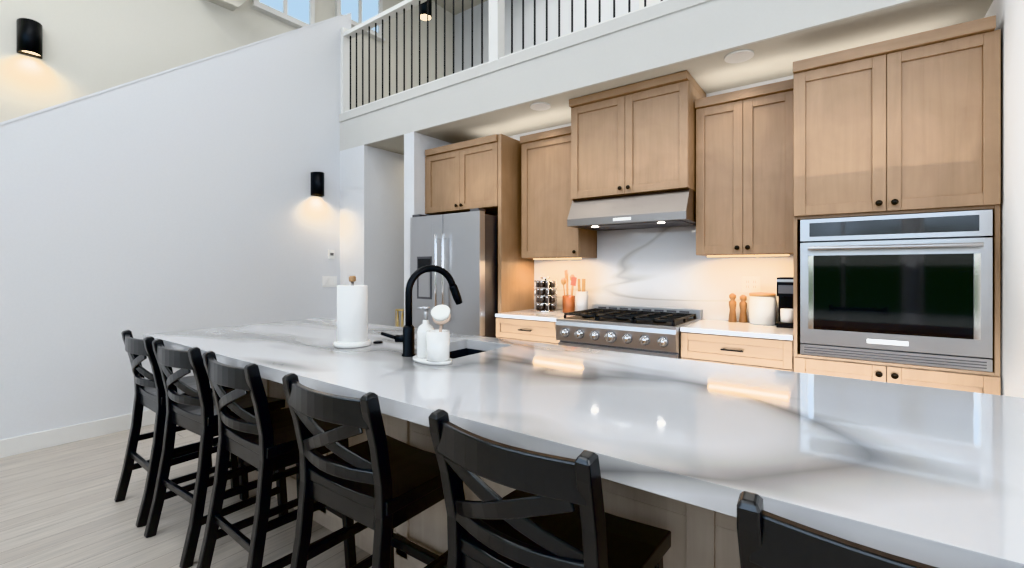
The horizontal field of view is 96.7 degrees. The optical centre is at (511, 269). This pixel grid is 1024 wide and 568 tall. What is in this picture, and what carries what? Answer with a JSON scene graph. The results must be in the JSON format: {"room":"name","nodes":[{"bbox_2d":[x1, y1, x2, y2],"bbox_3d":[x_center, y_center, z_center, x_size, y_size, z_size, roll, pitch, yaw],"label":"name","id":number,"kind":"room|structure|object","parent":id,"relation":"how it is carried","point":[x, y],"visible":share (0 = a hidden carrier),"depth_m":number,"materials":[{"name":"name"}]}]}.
{"room":"kitchen","nodes":[
{"label":"kitchen","id":0,"kind":"room"},
{"bbox_2d":[0,13,350,439],"bbox_3d":[-3.696,-0.862,3.026,0.140,4.324,5.899,0,0,36],"label":"wall","id":1,"kind":"structure","parent":0,"point":[182,199],"depth_m":3.87,"materials":[{"name":"paint"}]},
{"bbox_2d":[0,410,155,457],"bbox_3d":[-3.590,1.238,3.041,0.014,0.125,5.449,0,0,36],"label":"baseboard","id":2,"kind":"structure","parent":1,"relation":"attached to","point":[12,446],"depth_m":3.40,"materials":[{"name":"white wood"}]},
{"bbox_2d":[0,15,339,124],"bbox_3d":[-3.740,-0.807,2.965,0.148,4.227,5.758,0,0,36],"label":"trim","id":3,"kind":"structure","parent":1,"relation":"attached to","point":[90,95],"depth_m":3.80,"materials":[{"name":"paint"}]},
{"bbox_2d":[311,172,323,196],"bbox_3d":[-2.108,-0.930,4.973,0.111,0.250,0.130,0,0,36],"label":"sconce","id":4,"kind":"object","parent":1,"relation":"attached to","point":[317,183],"visible":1,"depth_m":4.93,"materials":[{"name":"black metal"}]},
{"bbox_2d":[322,276,336,286],"bbox_3d":[-2.054,0.140,5.132,0.010,0.120,0.180,0,0,36],"label":"switch plate","id":5,"kind":"object","parent":1,"relation":"attached to","point":[329,281],"visible":0.98,"depth_m":5.12,"materials":[{"name":"white plastic"}]},
{"bbox_2d":[328,250,334,258],"bbox_3d":[-2.040,-0.170,5.141,0.023,0.100,0.070,0,0,36],"label":"thermostat","id":6,"kind":"object","parent":1,"relation":"attached to","point":[331,254],"visible":0.98,"depth_m":5.13,"materials":[{"name":"white plastic"}]},
{"bbox_2d":[0,424,371,567],"bbox_3d":[-0.301,1.340,1.617,9.100,0.080,11.750,0,0,36],"label":"floor","id":7,"kind":"structure","parent":0,"point":[60,507],"depth_m":2.38,"materials":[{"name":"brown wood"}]},
{"bbox_2d":[114,330,238,526],"bbox_3d":[-1.909,0.824,2.605,0.446,0.959,0.478,0,0,37],"label":"bar stool","id":8,"kind":"object","parent":7,"relation":"on","point":[150,393],"visible":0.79,"depth_m":2.44,"materials":[{"name":"black wood"}]},
{"bbox_2d":[144,339,287,567],"bbox_3d":[-1.472,0.824,2.284,0.446,0.959,0.478,0,0,34],"label":"bar stool","id":9,"kind":"object","parent":7,"relation":"on","point":[195,411],"visible":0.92,"depth_m":2.13,"materials":[{"name":"black wood"}]},
{"bbox_2d":[197,351,356,567],"bbox_3d":[-0.999,0.824,1.936,0.446,0.959,0.477,0,0,38],"label":"bar stool","id":10,"kind":"object","parent":7,"relation":"on","point":[263,439],"visible":0.73,"depth_m":1.79,"materials":[{"name":"black wood"}]},
{"bbox_2d":[282,373,462,567],"bbox_3d":[-0.458,0.824,1.538,0.446,0.959,0.478,0,0,35],"label":"bar stool","id":11,"kind":"object","parent":7,"relation":"on","point":[381,483],"visible":0.77,"depth_m":1.41,"materials":[{"name":"black wood"}]},
{"bbox_2d":[395,308,403,326],"bbox_3d":[-1.202,0.868,5.002,0.160,0.860,0.160,0,0,36],"label":"wire","id":12,"kind":"object","parent":7,"relation":"on","point":[402,316],"visible":0.23,"depth_m":4.95,"materials":[{"name":"gold metal"}]},
{"bbox_2d":[410,208,497,337],"bbox_3d":[-0.429,0.388,4.416,0.880,1.825,0.795,0,0,36],"label":"refrigerator","id":13,"kind":"object","parent":7,"relation":"on","point":[461,248],"visible":0.5,"depth_m":4.05,"materials":[{"name":"grey metal"}]},
{"bbox_2d":[228,377,740,567],"bbox_3d":[-0.004,0.867,2.021,4.220,0.865,0.737,0,0,36],"label":"kitchen island","id":14,"kind":"object","parent":7,"relation":"on","point":[700,538],"depth_m":1.35,"materials":[{"name":"wood"}]},
{"bbox_2d":[143,318,1023,567],"bbox_3d":[-0.115,0.410,1.871,4.300,0.050,1.130,0,0,36],"label":"island countertop","id":15,"kind":"structure","parent":14,"relation":"on","point":[931,476],"depth_m":1.14,"materials":[{"name":"white stone"}]},
{"bbox_2d":[333,276,370,347],"bbox_3d":[-0.806,0.209,2.298,0.184,0.350,0.184,0,0,36],"label":"paper towel holder","id":16,"kind":"object","parent":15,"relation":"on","point":[352,315],"visible":1,"depth_m":2.23,"materials":[{"name":"white ceramic"}]},
{"bbox_2d":[373,340,382,343],"bbox_3d":[-0.700,0.380,2.375,0.048,0.009,0.048,0,0,36],"label":"switch","id":17,"kind":"object","parent":15,"relation":"attached to","point":[375,342],"depth_m":2.36,"materials":[{"name":"black"}]},
{"bbox_2d":[380,265,462,356],"bbox_3d":[-0.411,0.182,2.107,0.214,0.406,0.326,0,0,36],"label":"faucet","id":18,"kind":"object","parent":15,"relation":"on","point":[408,337],"depth_m":2.03,"materials":[{"name":"black metal"}]},
{"bbox_2d":[413,305,451,364],"bbox_3d":[-0.332,0.265,1.894,0.203,0.239,0.116,0,0,36],"label":"soap dispenser set","id":19,"kind":"object","parent":15,"relation":"on","point":[433,346],"visible":1,"depth_m":1.84,"materials":[{"name":"white ceramic"}]},
{"bbox_2d":[498,134,533,312],"bbox_3d":[0.050,0.050,4.258,0.038,2.500,0.543,0,0,36],"label":"panel","id":20,"kind":"object","parent":7,"relation":"on","point":[515,281],"visible":0.33,"depth_m":4.15,"materials":[{"name":"brown wood"}]},
{"bbox_2d":[496,317,559,344],"bbox_3d":[0.294,0.858,4.005,0.651,0.885,0.662,0,0,36],"label":"base cabinet","id":21,"kind":"object","parent":7,"relation":"on","point":[537,331],"visible":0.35,"depth_m":3.77,"materials":[{"name":"brown wood"}]},
{"bbox_2d":[495,309,792,339],"bbox_3d":[0.930,0.400,3.556,2.208,0.030,0.633,0,0,36],"label":"countertop","id":22,"kind":"structure","parent":21,"relation":"on","point":[719,327],"depth_m":3.02,"materials":[{"name":"stone"}]},
{"bbox_2d":[535,277,556,311],"bbox_3d":[0.309,0.228,4.153,0.196,0.312,0.196,0,0,36],"label":"spice rack","id":23,"kind":"object","parent":22,"relation":"on","point":[547,302],"visible":1,"depth_m":4.09,"materials":[{"name":"silver metal"}]},
{"bbox_2d":[561,270,576,312],"bbox_3d":[0.505,0.195,4.038,0.150,0.379,0.144,0,0,36],"label":"utensil crock","id":24,"kind":"object","parent":22,"relation":"on","point":[568,302],"visible":0.92,"depth_m":4.01,"materials":[{"name":"brown ceramic"}]},
{"bbox_2d":[576,279,587,310],"bbox_3d":[0.612,0.234,3.992,0.104,0.300,0.104,0,0,36],"label":"utensil crock","id":25,"kind":"object","parent":22,"relation":"on","point":[582,300],"visible":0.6,"depth_m":3.96,"materials":[{"name":"white ceramic"}]},
{"bbox_2d":[728,293,736,321],"bbox_3d":[1.608,0.279,3.317,0.058,0.210,0.058,0,0,36],"label":"pepper mill","id":26,"kind":"object","parent":22,"relation":"on","point":[732,308],"visible":1,"depth_m":3.30,"materials":[{"name":"brown wood"}]},
{"bbox_2d":[739,295,747,322],"bbox_3d":[1.678,0.284,3.303,0.058,0.200,0.058,0,0,36],"label":"pepper mill","id":27,"kind":"object","parent":22,"relation":"on","point":[743,309],"visible":1,"depth_m":3.28,"materials":[{"name":"brown wood"}]},
{"bbox_2d":[749,292,775,324],"bbox_3d":[1.757,0.275,3.195,0.170,0.218,0.170,0,0,36],"label":"canister","id":28,"kind":"object","parent":22,"relation":"on","point":[762,308],"visible":1,"depth_m":3.13,"materials":[{"name":"white ceramic"}]},
{"bbox_2d":[776,277,792,327],"bbox_3d":[1.865,0.219,3.071,0.116,0.330,0.243,0,0,36],"label":"coffee maker","id":29,"kind":"object","parent":22,"relation":"on","point":[785,289],"visible":0.77,"depth_m":2.99,"materials":[{"name":"black plastic"}]},
{"bbox_2d":[428,409,670,567],"bbox_3d":[0.097,0.824,1.131,0.446,0.959,0.477,0,0,39],"label":"bar stool","id":30,"kind":"object","parent":7,"relation":"on","point":[549,512],"visible":1,"depth_m":0.99,"materials":[{"name":"black wood"}]},
{"bbox_2d":[555,304,702,358],"bbox_3d":[0.889,0.805,3.491,0.910,0.990,0.747,0,0,36],"label":"range","id":31,"kind":"object","parent":7,"relation":"on","point":[651,331],"visible":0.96,"depth_m":3.28,"materials":[{"name":"grey metal"}]},
{"bbox_2d":[681,332,792,371],"bbox_3d":[1.553,0.858,3.080,0.639,0.885,0.662,0,0,36],"label":"base cabinet","id":32,"kind":"object","parent":7,"relation":"on","point":[774,354],"visible":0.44,"depth_m":2.82,"materials":[{"name":"brown wood"}]},
{"bbox_2d":[737,491,937,567],"bbox_3d":[0.639,0.824,0.733,0.446,0.959,0.477,0,0,35],"label":"bar stool","id":33,"kind":"object","parent":7,"relation":"on","point":[766,539],"visible":1,"depth_m":0.65,"materials":[{"name":"black wood"}]},
{"bbox_2d":[793,15,1000,394],"bbox_3d":[2.153,0.050,2.642,0.842,2.500,0.659,0,0,36],"label":"tall cabinet","id":34,"kind":"object","parent":7,"relation":"on","point":[909,124],"visible":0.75,"depth_m":2.37,"materials":[{"name":"brown wood"}]},
{"bbox_2d":[800,210,992,371],"bbox_3d":[2.136,0.102,2.615,0.777,0.775,0.661,0,0,36],"label":"wall oven","id":35,"kind":"object","parent":34,"relation":"in","point":[914,289],"visible":1,"depth_m":2.36,"materials":[{"name":"grey metal"}]},
{"bbox_2d":[0,0,452,121],"bbox_3d":[-3.863,-1.600,4.327,0.150,5.800,11.600,0,0,36],"label":"wall","id":36,"kind":"structure","parent":0,"point":[91,46],"depth_m":4.49,"materials":[{"name":"paint"}]},
{"bbox_2d":[17,18,42,58],"bbox_3d":[-4.055,-1.950,3.835,0.121,0.270,0.150,0,0,36],"label":"sconce","id":37,"kind":"object","parent":36,"relation":"attached to","point":[29,37],"visible":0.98,"depth_m":3.80,"materials":[{"name":"black metal"}]},
{"bbox_2d":[250,0,314,27],"bbox_3d":[-2.781,-3.605,5.598,0.090,1.110,0.790,0,0,36],"label":"window","id":38,"kind":"structure","parent":36,"relation":"in","point":[297,13],"depth_m":5.66,"materials":[{"name":"white"}]},
{"bbox_2d":[334,0,384,41],"bbox_3d":[-2.147,-3.800,6.460,0.090,0.820,0.790,0,0,36],"label":"window","id":39,"kind":"structure","parent":36,"relation":"in","point":[360,11],"depth_m":6.48,"materials":[{"name":"white"}]},
{"bbox_2d":[340,145,403,326],"bbox_3d":[-1.163,-0.030,5.972,0.455,2.660,2.150,0,0,36],"label":"wall","id":40,"kind":"structure","parent":0,"point":[372,218],"depth_m":5.15,"materials":[{"name":"paint"}]},
{"bbox_2d":[404,132,451,324],"bbox_3d":[-0.391,-0.030,5.405,0.150,2.660,2.150,0,0,36],"label":"wall","id":41,"kind":"structure","parent":0,"point":[416,145],"depth_m":4.55,"materials":[{"name":"paint"}]},
{"bbox_2d":[432,0,487,14],"bbox_3d":[-0.301,-4.575,1.617,9.100,0.150,11.750,0,0,36],"label":"ceiling","id":42,"kind":"structure","parent":0,"point":[457,6],"depth_m":7.74,"materials":[{"name":"paint"}]},
{"bbox_2d":[207,0,246,10],"bbox_3d":[-3.089,-3.710,4.875,0.450,1.580,0.360,0,0,36],"label":"soffit box","id":43,"kind":"object","parent":42,"relation":"attached to","point":[232,5],"visible":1,"depth_m":5.00,"materials":[{"name":"paint"}]},
{"bbox_2d":[421,0,431,20],"bbox_3d":[-1.241,-4.053,6.520,0.180,0.895,0.180,0,0,36],"label":"pendant lamp","id":44,"kind":"object","parent":42,"relation":"hanging from","point":[424,11],"visible":0.67,"depth_m":6.46,"materials":[{"name":"black metal"}]},
{"bbox_2d":[454,0,638,72],"bbox_3d":[1.522,-3.130,6.295,6.200,2.740,0.150,0,0,36],"label":"wall","id":45,"kind":"structure","parent":0,"point":[621,7],"depth_m":7.14,"materials":[{"name":"paint"}]},
{"bbox_2d":[639,0,660,8],"bbox_3d":[2.063,-2.810,5.748,0.960,2.100,0.088,0,0,36],"label":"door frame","id":46,"kind":"structure","parent":45,"relation":"attached to","point":[648,3],"depth_m":5.99,"materials":[{"name":"white"}]},
{"bbox_2d":[497,75,792,215],"bbox_3d":[1.111,-0.030,3.911,4.040,2.660,0.150,0,0,36],"label":"wall","id":47,"kind":"structure","parent":0,"point":[516,137],"depth_m":3.45,"materials":[{"name":"paint"}]},
{"bbox_2d":[425,134,497,215],"bbox_3d":[-0.353,-0.880,4.535,0.934,0.640,0.574,0,0,36],"label":"upper cabinet","id":48,"kind":"object","parent":47,"relation":"attached to","point":[460,177],"visible":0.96,"depth_m":4.30,"materials":[{"name":"brown wood"}]},
{"bbox_2d":[520,126,596,259],"bbox_3d":[0.414,-0.644,4.090,0.585,1.112,0.384,0,0,36],"label":"upper cabinet","id":49,"kind":"object","parent":47,"relation":"attached to","point":[547,233],"visible":0.75,"depth_m":3.98,"materials":[{"name":"brown wood"}]},
{"bbox_2d":[569,70,705,199],"bbox_3d":[0.980,-0.958,3.581,0.914,0.796,0.534,0,0,36],"label":"upper cabinet","id":50,"kind":"object","parent":47,"relation":"attached to","point":[636,138],"visible":1,"depth_m":3.35,"materials":[{"name":"brown wood"}]},
{"bbox_2d":[567,189,695,230],"bbox_3d":[0.966,-0.446,3.562,0.916,0.225,0.540,0,0,36],"label":"steel range hood","id":51,"kind":"object","parent":50,"relation":"attached to","point":[671,208],"visible":0.96,"depth_m":3.35,"materials":[{"name":"grey metal"}]},
{"bbox_2d":[534,226,792,322],"bbox_3d":[1.112,-0.087,3.804,2.208,0.942,0.018,0,0,36],"label":"backsplash","id":52,"kind":"structure","parent":47,"relation":"attached to","point":[667,267],"depth_m":3.71,"materials":[{"name":"white stone"}]},
{"bbox_2d":[742,276,760,292],"bbox_3d":[1.745,0.110,3.321,0.126,0.126,0.009,0,0,36],"label":"outlet","id":53,"kind":"object","parent":52,"relation":"attached to","point":[750,284],"visible":0.96,"depth_m":3.32,"materials":[{"name":"white plastic"}]},
{"bbox_2d":[695,79,792,256],"bbox_3d":[1.645,-0.644,3.185,0.610,1.112,0.384,0,0,36],"label":"upper cabinet","id":54,"kind":"object","parent":47,"relation":"attached to","point":[744,172],"visible":0.88,"depth_m":3.05,"materials":[{"name":"brown wood"}]},
{"bbox_2d":[367,0,992,154],"bbox_3d":[1.329,-1.560,5.271,5.300,0.400,3.930,0,0,36],"label":"ceiling","id":55,"kind":"structure","parent":0,"point":[774,58],"depth_m":2.99,"materials":[{"name":"paint"}]},
{"bbox_2d":[340,0,916,150],"bbox_3d":[0.159,-1.570,3.680,5.300,0.420,0.020,0,0,36],"label":"beam","id":56,"kind":"structure","parent":55,"relation":"attached to","point":[704,29],"depth_m":3.25,"materials":[{"name":"white paint"}]},
{"bbox_2d":[341,0,667,113],"bbox_3d":[0.189,-2.292,3.720,5.300,1.025,0.130,0,0,36],"label":"loft railing","id":57,"kind":"object","parent":56,"relation":"on","point":[496,29],"visible":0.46,"depth_m":4.53,"materials":[{"name":"white"}]},
{"bbox_2d":[339,0,710,121],"bbox_3d":[0.150,-1.735,3.667,5.300,0.090,0.012,0,0,36],"label":"trim","id":58,"kind":"structure","parent":56,"relation":"attached to","point":[630,20],"depth_m":3.61,"materials":[{"name":"paint"}]},
{"bbox_2d":[530,49,753,110],"bbox_3d":[0.841,-1.353,3.341,1.670,0.011,0.170,0,0,36],"label":"recessed lights","id":59,"kind":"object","parent":55,"relation":"attached to","point":[739,56],"depth_m":2.92,"materials":[{"name":"white"}]},
{"bbox_2d":[984,0,1023,397],"bbox_3d":[4.373,-1.600,2.744,2.600,5.800,4.400,0,0,36],"label":"wall","id":60,"kind":"structure","parent":0,"point":[1009,14],"depth_m":2.05,"materials":[{"name":"paint"}]}
]}

